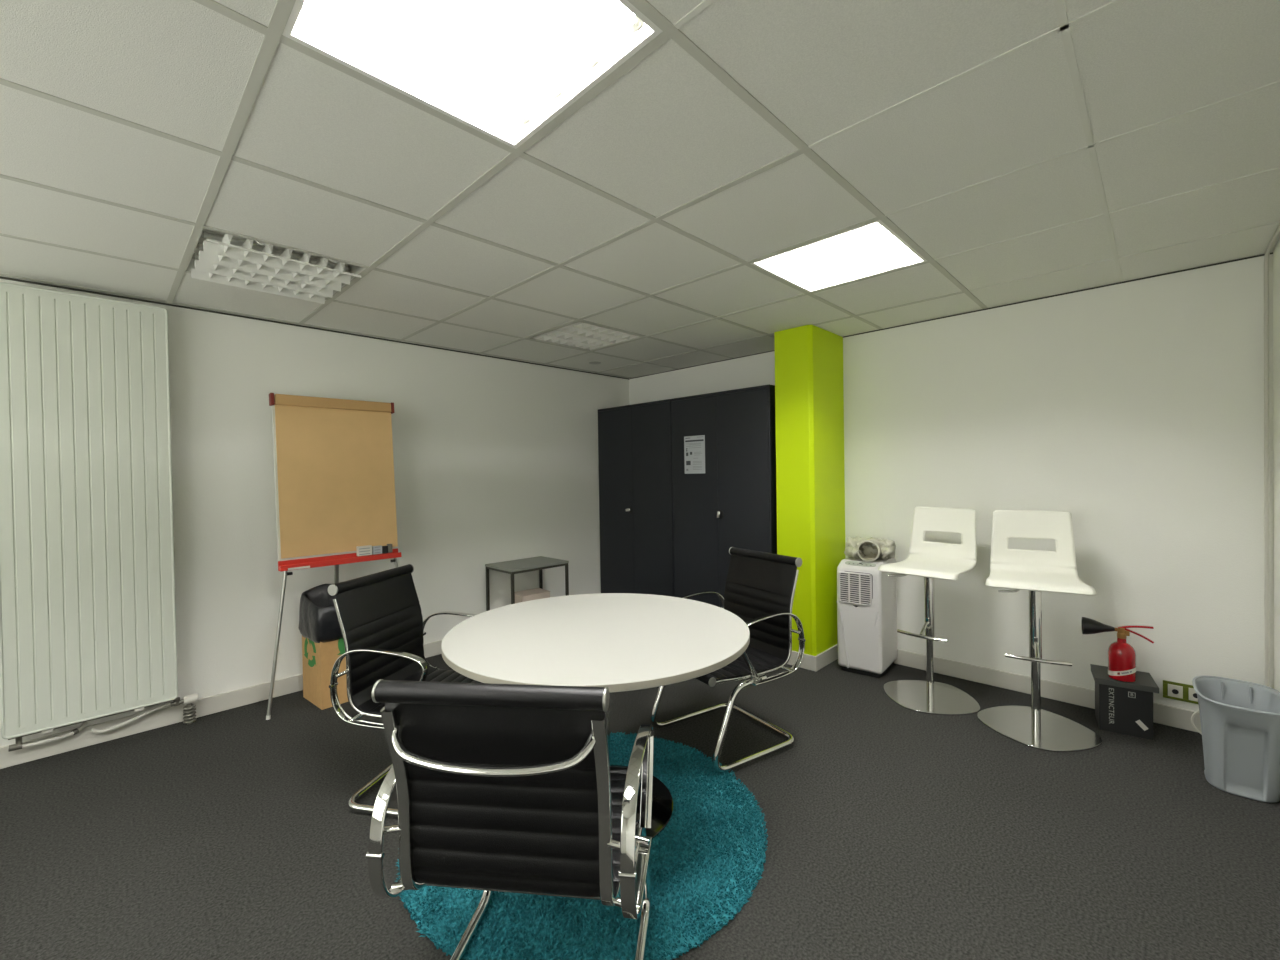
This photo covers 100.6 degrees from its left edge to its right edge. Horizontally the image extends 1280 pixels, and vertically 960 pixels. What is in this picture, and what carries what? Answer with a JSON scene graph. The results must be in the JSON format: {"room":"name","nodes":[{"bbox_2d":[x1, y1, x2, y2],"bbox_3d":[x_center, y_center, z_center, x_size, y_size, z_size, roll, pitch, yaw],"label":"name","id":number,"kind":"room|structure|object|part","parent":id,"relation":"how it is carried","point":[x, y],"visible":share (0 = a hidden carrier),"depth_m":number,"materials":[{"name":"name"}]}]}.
{"room":"office","nodes":[
{"label":"office","id":0,"kind":"room"},
{"bbox_2d":[0,279,628,746],"bbox_3d":[-2.017,0.107,3.422,0.100,2.365,5.390,0,1,45],"label":"wall","id":1,"kind":"structure","parent":0,"point":[496,460],"depth_m":3.60,"materials":[{"name":"white paint"}]},
{"bbox_2d":[0,282,198,751],"bbox_3d":[-2.649,0.211,2.627,0.123,2.196,0.678,0,1,45],"label":"radiator","id":2,"kind":"object","parent":1,"relation":"attached to","point":[88,632],"visible":1,"depth_m":2.53,"materials":[{"name":"white metal"}]},
{"bbox_3d":[-2.652,1.149,2.601,0.030,0.032,0.567,0,1,45],"label":"rail","id":3,"kind":"part","parent":2,"relation":"part of","materials":[{"name":"grey metal"}]},
{"bbox_2d":[0,640,441,768],"bbox_3d":[-2.084,1.244,3.268,0.014,0.098,4.830,0,1,45],"label":"baseboard","id":4,"kind":"structure","parent":1,"relation":"attached to","point":[168,715],"depth_m":2.78,"materials":[{"name":"grey paint"}]},
{"bbox_2d":[0,252,1272,378],"bbox_3d":[-0.486,-0.959,1.957,4.145,0.008,5.290,0,1,45],"label":"trim","id":5,"kind":"structure","parent":1,"relation":"attached to","point":[6,278],"depth_m":3.07,"materials":[{"name":"grey"}]},
{"bbox_2d":[0,0,1279,377],"bbox_3d":[-0.486,-0.973,1.957,4.145,0.020,5.290,0,1,45],"label":"ceiling","id":6,"kind":"structure","parent":0,"point":[1025,150],"depth_m":1.64,"materials":[{"name":"tile"}]},
{"bbox_2d":[186,228,365,303],"bbox_3d":[-1.641,-0.969,2.399,0.577,0.117,0.575,0,1,45],"label":"ceiling light","id":7,"kind":"object","parent":6,"relation":"attached to","point":[217,257],"visible":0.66,"depth_m":2.37,"materials":[{"name":"white metal"}]},
{"bbox_2d":[282,0,662,148],"bbox_3d":[-0.358,-0.995,1.136,0.575,0.078,0.575,0,1,45],"label":"ceiling light","id":8,"kind":"object","parent":6,"relation":"attached to","point":[504,70],"visible":0.95,"depth_m":1.22,"materials":[{"name":"white plastic"}]},
{"bbox_2d":[527,321,641,350],"bbox_3d":[-0.379,-1.024,3.681,0.575,0.078,0.575,0,1,45],"label":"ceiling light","id":9,"kind":"object","parent":6,"relation":"attached to","point":[578,335],"visible":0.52,"depth_m":3.71,"materials":[{"name":"white metal"}]},
{"bbox_2d":[750,220,926,292],"bbox_3d":[0.904,-1.030,2.419,0.575,0.078,0.575,0,1,45],"label":"ceiling light","id":10,"kind":"object","parent":6,"relation":"attached to","point":[870,249],"visible":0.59,"depth_m":2.43,"materials":[{"name":"white plastic"}]},
{"bbox_2d":[0,654,1279,959],"bbox_3d":[-0.449,1.331,1.984,4.345,0.100,5.490,0,1,45],"label":"floor","id":11,"kind":"structure","parent":0,"point":[894,832],"depth_m":1.88,"materials":[{"name":"carpet"}]},
{"bbox_2d":[299,582,347,709],"bbox_3d":[-1.812,0.963,3.176,0.340,0.653,0.323,0,1,40],"label":"bin","id":12,"kind":"object","parent":11,"relation":"on","point":[319,626],"visible":0.52,"depth_m":3.04,"materials":[{"name":"brown cardboard"}]},
{"bbox_2d":[266,393,401,719],"bbox_3d":[-1.845,0.395,3.264,0.311,1.791,0.842,0,1,45],"label":"flipchart","id":13,"kind":"object","parent":11,"relation":"on","point":[334,461],"visible":0.9,"depth_m":3.20,"materials":[{"name":"brown"}]},
{"bbox_3d":[-2.006,0.897,2.939,0.017,0.783,0.148,-1,1,13],"label":"leg","id":14,"kind":"part","parent":13,"relation":"part of","materials":[{"name":"silver metal"}]},
{"bbox_3d":[-1.895,0.612,3.319,0.159,1.346,0.024,0,1,45],"label":"leg","id":15,"kind":"part","parent":13,"relation":"part of","materials":[{"name":"silver metal"}]},
{"bbox_2d":[278,548,401,571],"bbox_3d":[-1.782,0.477,3.199,0.067,0.055,0.656,0,1,45],"label":"tray","id":16,"kind":"object","parent":13,"relation":"on","point":[288,563],"depth_m":3.14,"materials":[{"name":"red"}]},
{"bbox_2d":[356,545,371,555],"bbox_3d":[-1.696,0.435,3.270,0.029,0.058,0.082,0,1,45],"label":"box","id":17,"kind":"object","parent":13,"relation":"on","point":[360,550],"visible":1,"depth_m":3.26,"materials":[{"name":"white"}]},
{"bbox_2d":[372,545,381,554],"bbox_3d":[-1.644,0.437,3.322,0.029,0.050,0.054,0,1,45],"label":"box","id":18,"kind":"object","parent":13,"relation":"on","point":[375,549],"visible":1,"depth_m":3.31,"materials":[{"name":"grey paper"}]},
{"bbox_2d":[382,544,392,552],"bbox_3d":[-1.601,0.434,3.366,0.028,0.055,0.058,0,1,45],"label":"eraser","id":19,"kind":"object","parent":13,"relation":"on","point":[385,549],"visible":1,"depth_m":3.35,"materials":[{"name":"black plastic"}]},
{"bbox_2d":[328,564,481,817],"bbox_3d":[-0.892,0.840,2.256,0.606,0.878,0.570,-1,1,12],"label":"chair","id":20,"kind":"object","parent":11,"relation":"on","point":[380,618],"visible":0.6,"depth_m":2.21,"materials":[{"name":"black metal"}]},
{"bbox_3d":[-0.944,0.690,2.042,0.524,0.458,0.026,-1,1,12],"label":"rail","id":21,"kind":"part","parent":20,"relation":"part of","materials":[{"name":"silver metal"}]},
{"bbox_3d":[-0.860,1.093,2.253,0.522,0.370,0.512,-1,1,12],"label":"cantilever frame","id":22,"kind":"part","parent":20,"relation":"part of","materials":[{"name":"silver metal"}]},
{"bbox_3d":[-0.984,0.784,2.002,0.408,0.296,0.030,-1,1,12],"label":"armrest","id":23,"kind":"part","parent":20,"relation":"part of","materials":[{"name":"silver metal"}]},
{"bbox_3d":[-1.087,0.654,2.297,0.163,0.499,0.464,-1,1,12],"label":"backrest","id":24,"kind":"part","parent":20,"relation":"part of","materials":[{"name":"black leather"}]},
{"bbox_3d":[-0.800,0.881,2.237,0.418,0.047,0.464,-1,1,12],"label":"seat","id":25,"kind":"part","parent":20,"relation":"part of","materials":[{"name":"black leather"}]},
{"bbox_3d":[-0.869,0.776,2.525,0.408,0.296,0.030,-1,1,12],"label":"armrest","id":26,"kind":"part","parent":20,"relation":"part of","materials":[{"name":"silver metal"}]},
{"bbox_2d":[485,556,568,610],"bbox_3d":[-0.887,0.958,4.214,0.386,0.609,0.524,0,1,45],"label":"side table","id":27,"kind":"object","parent":11,"relation":"on","point":[512,567],"visible":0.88,"depth_m":4.15,"materials":[{"name":"grey metal"}]},
{"bbox_3d":[-1.190,0.972,4.163,0.019,0.592,0.019,0,1,45],"label":"leg","id":28,"kind":"part","parent":27,"relation":"part of","materials":[{"name":"grey metal"}]},
{"bbox_3d":[-0.933,0.971,3.910,0.019,0.592,0.019,0,1,45],"label":"leg","id":29,"kind":"part","parent":27,"relation":"part of","materials":[{"name":"grey metal"}]},
{"bbox_3d":[-0.891,0.679,4.211,0.376,0.018,0.515,0,1,45],"label":"apron frame","id":30,"kind":"part","parent":27,"relation":"part of","materials":[{"name":"grey metal"}]},
{"bbox_3d":[-0.840,0.962,4.518,0.019,0.592,0.019,0,1,45],"label":"leg","id":31,"kind":"part","parent":27,"relation":"part of","materials":[{"name":"grey metal"}]},
{"bbox_3d":[-0.583,0.961,4.266,0.019,0.592,0.019,0,1,45],"label":"leg","id":32,"kind":"part","parent":27,"relation":"part of","materials":[{"name":"grey metal"}]},
{"bbox_2d":[515,588,549,602],"bbox_3d":[-0.870,1.077,4.243,0.252,0.368,0.184,-2,1,-41],"label":"carton","id":33,"kind":"object","parent":11,"relation":"on","point":[536,593],"visible":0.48,"depth_m":4.19,"materials":[{"name":"beige cardboard"}]},
{"bbox_2d":[395,732,767,959],"bbox_3d":[-0.194,1.269,1.998,1.322,0.017,1.331,0,1,45],"label":"round rug","id":34,"kind":"object","parent":11,"relation":"on","point":[705,864],"visible":0.46,"depth_m":1.62,"materials":[{"name":"teal carpet"}]},
{"bbox_2d":[366,679,653,959],"bbox_3d":[-0.261,0.841,1.318,0.570,0.878,0.606,-1,1,7],"label":"chair","id":35,"kind":"object","parent":34,"relation":"on","point":[511,788],"visible":1,"depth_m":1.10,"materials":[{"name":"black leather"}]},
{"bbox_3d":[-0.532,0.785,1.315,0.030,0.296,0.408,-1,1,7],"label":"armrest","id":36,"kind":"part","parent":35,"relation":"part of","materials":[{"name":"silver metal"}]},
{"bbox_3d":[-0.480,0.691,1.340,0.026,0.458,0.524,-1,1,7],"label":"rail","id":37,"kind":"part","parent":35,"relation":"part of","materials":[{"name":"silver metal"}]},
{"bbox_3d":[-0.288,0.655,1.120,0.464,0.499,0.163,-1,1,7],"label":"backrest","id":38,"kind":"part","parent":35,"relation":"part of","materials":[{"name":"black leather"}]},
{"bbox_3d":[-0.254,1.094,1.349,0.512,0.370,0.522,-1,1,7],"label":"cantilever frame","id":39,"kind":"part","parent":35,"relation":"part of","materials":[{"name":"silver metal"}]},
{"bbox_3d":[-0.048,0.685,1.287,0.026,0.458,0.524,-1,1,7],"label":"rail","id":40,"kind":"part","parent":35,"relation":"part of","materials":[{"name":"silver metal"}]},
{"bbox_3d":[-0.249,0.882,1.411,0.464,0.047,0.418,-1,1,7],"label":"seat","id":41,"kind":"part","parent":35,"relation":"part of","materials":[{"name":"black leather"}]},
{"bbox_3d":[0.000,0.777,1.250,0.030,0.296,0.408,-1,1,7],"label":"armrest","id":42,"kind":"part","parent":35,"relation":"part of","materials":[{"name":"silver metal"}]},
{"bbox_2d":[441,593,749,839],"bbox_3d":[-0.154,0.918,2.066,1.146,0.702,1.146,0,1,45],"label":"round table","id":43,"kind":"object","parent":34,"relation":"on","point":[619,642],"visible":0.6,"depth_m":1.89,"materials":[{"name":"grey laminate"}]},
{"bbox_2d":[598,399,673,596],"bbox_3d":[0.080,0.287,4.816,0.905,1.905,0.462,0,1,45],"label":"tall cabinet","id":44,"kind":"object","parent":11,"relation":"on","point":[635,440],"visible":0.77,"depth_m":4.64,"materials":[{"name":"black metal"}]},
{"bbox_3d":[-0.211,0.277,4.834,0.438,1.830,0.019,0,1,45],"label":"door","id":45,"kind":"part","parent":44,"relation":"part of","materials":[{"name":"black paint"}]},
{"bbox_3d":[0.103,0.276,4.526,0.438,1.830,0.019,0,1,45],"label":"door","id":46,"kind":"part","parent":44,"relation":"part of","materials":[{"name":"black paint"}]},
{"bbox_2d":[671,384,776,607],"bbox_3d":[0.732,0.284,4.175,0.909,1.905,0.462,0,1,45],"label":"tall cabinet","id":47,"kind":"object","parent":11,"relation":"on","point":[733,503],"visible":0.71,"depth_m":4.01,"materials":[{"name":"black paint"}]},
{"bbox_2d":[684,435,704,473],"bbox_3d":[0.428,-0.199,4.178,0.206,0.296,0.001,0,1,45],"label":"paper notice","id":48,"kind":"object","parent":47,"relation":"attached to","point":[694,446],"visible":1,"depth_m":4.18,"materials":[{"name":"grey paper"}]},
{"bbox_3d":[0.441,0.274,4.194,0.440,1.830,0.019,0,1,45],"label":"door","id":49,"kind":"part","parent":47,"relation":"part of","materials":[{"name":"black paint"}]},
{"bbox_3d":[0.756,0.273,3.884,0.440,1.830,0.019,0,1,45],"label":"door","id":50,"kind":"part","parent":47,"relation":"part of","materials":[{"name":"black paint"}]},
{"bbox_2d":[651,547,805,772],"bbox_3d":[0.423,0.814,2.608,0.606,0.878,0.570,-1,1,-32],"label":"chair","id":51,"kind":"object","parent":11,"relation":"on","point":[760,587],"visible":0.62,"depth_m":2.59,"materials":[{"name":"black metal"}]},
{"bbox_3d":[0.309,0.753,2.853,0.408,0.296,0.030,-1,1,-32],"label":"armrest","id":52,"kind":"part","parent":51,"relation":"part of","materials":[{"name":"silver metal"}]},
{"bbox_3d":[0.403,1.069,2.596,0.522,0.370,0.512,-1,1,-32],"label":"cantilever frame","id":53,"kind":"part","parent":51,"relation":"part of","materials":[{"name":"silver metal"}]},
{"bbox_3d":[0.344,0.859,2.560,0.418,0.047,0.464,-1,1,-32],"label":"seat","id":54,"kind":"part","parent":51,"relation":"part of","materials":[{"name":"black leather"}]},
{"bbox_3d":[0.538,0.662,2.423,0.524,0.458,0.026,-1,1,-32],"label":"rail","id":55,"kind":"part","parent":51,"relation":"part of","materials":[{"name":"silver metal"}]},
{"bbox_3d":[0.587,0.622,2.710,0.163,0.499,0.464,-1,1,-32],"label":"backrest","id":56,"kind":"part","parent":51,"relation":"part of","materials":[{"name":"black leather"}]},
{"bbox_3d":[0.593,0.754,2.398,0.408,0.296,0.030,-1,1,-32],"label":"armrest","id":57,"kind":"part","parent":51,"relation":"part of","materials":[{"name":"silver metal"}]},
{"bbox_2d":[837,557,896,677],"bbox_3d":[1.492,0.876,3.493,0.276,0.712,0.376,0,1,40],"label":"air conditioner","id":58,"kind":"object","parent":11,"relation":"on","point":[866,595],"visible":0.98,"depth_m":3.36,"materials":[{"name":"white plastic"}]},
{"bbox_2d":[839,572,871,605],"bbox_3d":[1.362,0.686,3.364,0.200,0.197,0.020,0,1,40],"label":"grille","id":59,"kind":"object","parent":58,"relation":"attached to","point":[855,588],"depth_m":3.36,"materials":[{"name":"white plastic"}]},
{"bbox_3d":[1.406,0.536,3.393,0.190,0.021,0.041,0,1,40],"label":"control panel","id":60,"kind":"part","parent":58,"relation":"part of","materials":[{"name":"grey plastic"}]},
{"bbox_2d":[844,536,895,561],"bbox_3d":[1.503,0.448,3.470,0.304,0.142,0.241,0,1,35],"label":"hose","id":61,"kind":"object","parent":58,"relation":"on","point":[868,550],"visible":1,"depth_m":3.44,"materials":[{"name":"plastic"}]},
{"bbox_2d":[877,507,979,715],"bbox_3d":[1.640,0.702,3.018,0.507,1.067,0.496,-2,1,-41],"label":"bar stool","id":62,"kind":"object","parent":11,"relation":"on","point":[928,560],"visible":1,"depth_m":3.04,"materials":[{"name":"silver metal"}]},
{"bbox_3d":[1.496,0.533,3.003,0.178,0.025,0.040,-1,1,5],"label":"height lever","id":63,"kind":"part","parent":62,"relation":"part of","materials":[{"name":"silver metal"}]},
{"bbox_3d":[1.645,1.230,3.021,0.456,0.010,0.456,-1,1,5],"label":"plate","id":64,"kind":"part","parent":62,"relation":"part of","materials":[{"name":"silver metal"}]},
{"bbox_2d":[977,510,1101,751],"bbox_3d":[1.967,0.701,2.644,0.496,1.067,0.507,0,1,33],"label":"bar stool","id":65,"kind":"object","parent":11,"relation":"on","point":[1037,572],"visible":1,"depth_m":2.69,"materials":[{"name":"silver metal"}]},
{"bbox_3d":[1.833,0.532,2.590,0.178,0.025,0.040,-1,1,-12],"label":"height lever","id":66,"kind":"part","parent":65,"relation":"part of","materials":[{"name":"silver metal"}]},
{"bbox_3d":[1.973,1.229,2.646,0.456,0.010,0.456,-1,1,-11],"label":"plate","id":67,"kind":"part","parent":65,"relation":"part of","materials":[{"name":"silver metal"}]},
{"bbox_2d":[1090,664,1158,739],"bbox_3d":[2.397,1.098,2.640,0.229,0.258,0.228,0,1,35],"label":"box","id":68,"kind":"object","parent":11,"relation":"on","point":[1126,708],"visible":1,"depth_m":2.57,"materials":[{"name":"black"}]},
{"bbox_2d":[1081,617,1153,681],"bbox_3d":[2.336,0.829,2.602,0.262,0.282,0.104,0,1,35],"label":"fire extinguisher","id":69,"kind":"object","parent":68,"relation":"on","point":[1121,655],"visible":1,"depth_m":2.57,"materials":[{"name":"red metal"}]},
{"bbox_3d":[2.388,0.712,2.563,0.126,0.029,0.018,0,1,35],"label":"squeeze lever","id":70,"kind":"part","parent":69,"relation":"part of","materials":[{"name":"red metal"}]},
{"bbox_3d":[2.396,0.746,2.558,0.112,0.061,0.018,0,1,35],"label":"carry handle","id":71,"kind":"part","parent":69,"relation":"part of","materials":[{"name":"red metal"}]},
{"bbox_3d":[2.396,0.982,2.639,0.229,0.026,0.228,0,1,35],"label":"lid","id":72,"kind":"part","parent":68,"relation":"part of","materials":[{"name":"grey"}]},
{"bbox_2d":[1191,710,1201,734],"bbox_3d":[2.715,1.148,2.478,0.068,0.155,0.198,-1,1,-21],"label":"cable","id":73,"kind":"object","parent":11,"relation":"on","point":[1197,711],"visible":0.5,"depth_m":2.55,"materials":[{"name":"white plastic"}]},
{"bbox_2d":[1192,675,1279,802],"bbox_3d":[2.421,1.045,2.143,0.264,0.375,0.387,0,1,43],"label":"bin","id":74,"kind":"object","parent":11,"relation":"on","point":[1240,720],"visible":1,"depth_m":2.08,"materials":[{"name":"grey plastic"}]},
{"bbox_2d":[774,325,845,655],"bbox_3d":[1.194,0.112,3.705,0.267,2.245,0.485,0,1,45],"label":"wall column","id":75,"kind":"structure","parent":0,"point":[809,389],"depth_m":3.54,"materials":[{"name":"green paint"}]},
{"bbox_2d":[787,644,837,670],"bbox_3d":[1.202,1.186,3.708,0.293,0.096,0.484,0,1,45],"label":"baseboard","id":76,"kind":"structure","parent":75,"relation":"attached to","point":[810,662],"depth_m":3.51,"materials":[{"name":"grey paint"}]},
{"bbox_2d":[629,252,1273,710],"bbox_3d":[1.420,0.046,3.891,4.345,2.365,0.100,0,1,45],"label":"wall","id":77,"kind":"structure","parent":0,"point":[1134,410],"depth_m":2.85,"materials":[{"name":"white paint"}]},
{"bbox_2d":[894,649,1200,732],"bbox_3d":[2.169,1.177,3.106,1.956,0.098,0.014,0,1,45],"label":"baseboard","id":78,"kind":"structure","parent":77,"relation":"attached to","point":[1172,716],"depth_m":3.05,"materials":[{"name":"grey paint"}]},
{"bbox_2d":[1163,680,1197,703],"bbox_3d":[2.676,1.044,2.607,0.160,0.086,0.012,0,1,45],"label":"power outlet","id":79,"kind":"object","parent":77,"relation":"attached to","point":[1171,690],"visible":0.7,"depth_m":2.62,"materials":[{"name":"green plastic"}]},
{"bbox_2d":[1168,684,1182,698],"bbox_3d":[2.650,1.044,2.632,0.052,0.060,0.011,0,1,45],"label":"socket","id":80,"kind":"object","parent":79,"relation":"attached to","point":[1175,691],"depth_m":2.63,"materials":[{"name":"white plastic"}]},
{"bbox_2d":[1189,688,1197,701],"bbox_3d":[2.701,1.044,2.582,0.052,0.060,0.011,0,1,45],"label":"socket","id":81,"kind":"object","parent":79,"relation":"attached to","point":[1192,694],"depth_m":2.59,"materials":[{"name":"white plastic"}]},
{"bbox_2d":[1273,240,1279,691],"bbox_3d":[1.010,0.093,0.446,0.100,2.365,5.390,0,1,45],"label":"wall","id":82,"kind":"structure","parent":0,"point":[1276,253],"depth_m":2.33,"materials":[{"name":"white paint"}]},
{"bbox_2d":[1264,223,1279,686],"bbox_3d":[0.989,0.155,0.527,0.015,2.240,5.273,0,1,45],"label":"trim","id":83,"kind":"structure","parent":82,"relation":"attached to","point":[1277,232],"depth_m":2.40,"materials":[{"name":"grey paint"}]}
]}

